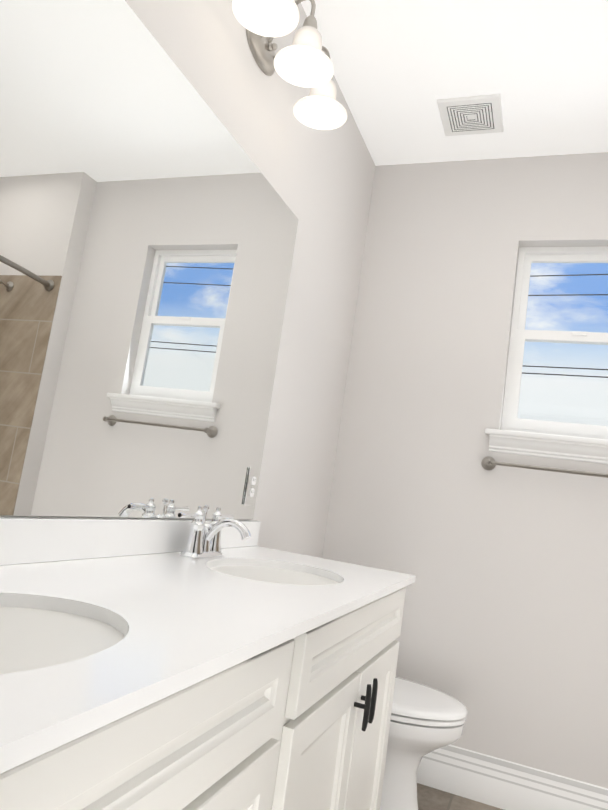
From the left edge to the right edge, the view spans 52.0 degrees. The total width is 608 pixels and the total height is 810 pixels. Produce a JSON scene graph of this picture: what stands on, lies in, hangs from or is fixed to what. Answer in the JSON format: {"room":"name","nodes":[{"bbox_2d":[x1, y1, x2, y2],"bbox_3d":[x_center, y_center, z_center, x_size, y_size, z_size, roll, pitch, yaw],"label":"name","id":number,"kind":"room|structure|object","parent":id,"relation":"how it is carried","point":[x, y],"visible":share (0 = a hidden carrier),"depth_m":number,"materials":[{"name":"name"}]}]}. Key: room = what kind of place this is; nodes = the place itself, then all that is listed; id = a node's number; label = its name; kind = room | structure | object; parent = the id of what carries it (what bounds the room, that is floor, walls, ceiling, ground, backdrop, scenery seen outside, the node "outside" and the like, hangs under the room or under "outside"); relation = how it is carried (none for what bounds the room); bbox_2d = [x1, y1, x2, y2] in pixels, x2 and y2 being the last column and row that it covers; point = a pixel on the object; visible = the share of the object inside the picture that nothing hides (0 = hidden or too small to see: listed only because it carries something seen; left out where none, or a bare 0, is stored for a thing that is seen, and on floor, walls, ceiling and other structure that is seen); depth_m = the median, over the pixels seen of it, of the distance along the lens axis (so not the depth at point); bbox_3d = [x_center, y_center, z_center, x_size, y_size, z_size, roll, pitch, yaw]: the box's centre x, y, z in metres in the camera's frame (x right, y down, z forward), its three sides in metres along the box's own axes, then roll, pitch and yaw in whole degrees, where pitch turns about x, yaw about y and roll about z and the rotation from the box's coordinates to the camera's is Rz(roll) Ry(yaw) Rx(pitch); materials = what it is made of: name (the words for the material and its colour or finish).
{"room":"bathroom","nodes":[
{"label":"bathroom","id":0,"kind":"room"},
{"bbox_2d":[0,0,607,788],"bbox_3d":[0.856,-0.031,1.257,2.680,2.840,2.940,5,-8,22],"label":"wall","id":1,"kind":"structure","parent":0,"point":[416,230],"depth_m":2.60,"materials":[{"name":"white paint"}]},
{"bbox_2d":[0,0,298,519],"bbox_3d":[-0.410,-0.298,1.364,0.008,1.085,1.795,5,-8,22],"label":"mirror","id":2,"kind":"object","parent":1,"relation":"attached to","point":[149,220],"visible":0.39,"depth_m":1.38,"materials":[{"name":"clear glass"}]},
{"bbox_2d":[243,467,259,505],"bbox_3d":[-0.173,0.272,2.077,0.009,0.125,0.076,5,-8,22],"label":"electrical outlet cover","id":3,"kind":"object","parent":1,"relation":"attached to","point":[251,486],"visible":1,"depth_m":2.07,"materials":[{"name":"white plastic"}]},
{"bbox_2d":[232,0,346,129],"bbox_3d":[-0.014,-1.111,1.858,0.244,0.241,0.619,5,-8,22],"label":"sconce","id":4,"kind":"object","parent":1,"relation":"attached to","point":[303,60],"visible":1,"depth_m":1.85,"materials":[{"name":"white glass"}]},
{"bbox_2d":[437,93,503,136],"bbox_3d":[0.700,-1.207,2.611,0.250,0.012,0.250,5,-8,22],"label":"air vent","id":5,"kind":"object","parent":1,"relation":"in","point":[472,115],"visible":1,"depth_m":2.59,"materials":[{"name":"white plastic"}]},
{"bbox_2d":[417,744,607,809],"bbox_3d":[0.782,1.478,2.424,1.740,0.172,0.030,5,-8,22],"label":"baseboard","id":6,"kind":"structure","parent":1,"relation":"attached to","point":[503,784],"depth_m":2.40,"materials":[{"name":"white wood"}]},
{"bbox_2d":[481,456,607,477],"bbox_3d":[1.069,0.270,2.525,0.685,0.060,0.069,5,-8,22],"label":"towel rail","id":7,"kind":"object","parent":1,"relation":"attached to","point":[489,463],"visible":1,"depth_m":2.55,"materials":[{"name":"silver metal"}]},
{"bbox_2d":[485,428,607,463],"bbox_3d":[1.101,0.183,2.579,0.680,0.093,0.120,5,-8,22],"label":"window sill","id":8,"kind":"structure","parent":1,"relation":"attached to","point":[591,450],"depth_m":2.57,"materials":[{"name":"white wood"}]},
{"bbox_2d":[501,246,607,439],"bbox_3d":[1.197,-0.272,2.718,0.568,0.866,0.067,5,-8,22],"label":"window","id":9,"kind":"structure","parent":1,"relation":"in","point":[520,335],"depth_m":2.76,"materials":[{"name":"white plastic"}]},
{"bbox_2d":[417,783,502,809],"bbox_3d":[0.462,1.296,0.565,2.680,0.060,4.020,5,-8,22],"label":"floor","id":10,"kind":"structure","parent":0,"point":[429,798],"depth_m":2.41,"materials":[{"name":"tile"}]},
{"bbox_2d":[0,577,414,809],"bbox_3d":[-0.302,0.784,1.096,0.584,0.870,1.876,5,-8,22],"label":"bathroom vanity","id":11,"kind":"object","parent":10,"relation":"on","point":[216,662],"depth_m":0.90,"materials":[{"name":"white paint"}]},
{"bbox_2d":[0,517,415,756],"bbox_3d":[-0.240,0.307,1.170,0.565,0.104,1.888,5,-8,22],"label":"countertop","id":12,"kind":"structure","parent":11,"relation":"on","point":[97,615],"depth_m":1.01,"materials":[{"name":"white stone"}]},
{"bbox_2d":[380,677,466,809],"bbox_3d":[0.228,1.071,2.294,0.724,0.780,0.470,5,-8,22],"label":"toilet","id":13,"kind":"object","parent":10,"relation":"on","point":[424,719],"visible":0.25,"depth_m":2.13,"materials":[{"name":"white ceramic"}]},
{"label":"outside","id":14,"kind":"structure","parent":0,"visible":0},
{"bbox_2d":[518,263,607,425],"bbox_3d":[2.375,-0.833,5.566,14.000,12.000,0.050,5,-8,22],"label":"sky","id":15,"kind":"structure","parent":14,"point":[556,401],"depth_m":5.50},
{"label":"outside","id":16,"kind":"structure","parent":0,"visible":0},
{"bbox_2d":[522,274,607,377],"bbox_3d":[2.159,-0.694,5.051,8.000,1.034,0.009,5,-8,22],"label":"power lines","id":17,"kind":"structure","parent":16,"point":[566,295],"depth_m":5.05,"materials":[{"name":"black metal"}]}
]}

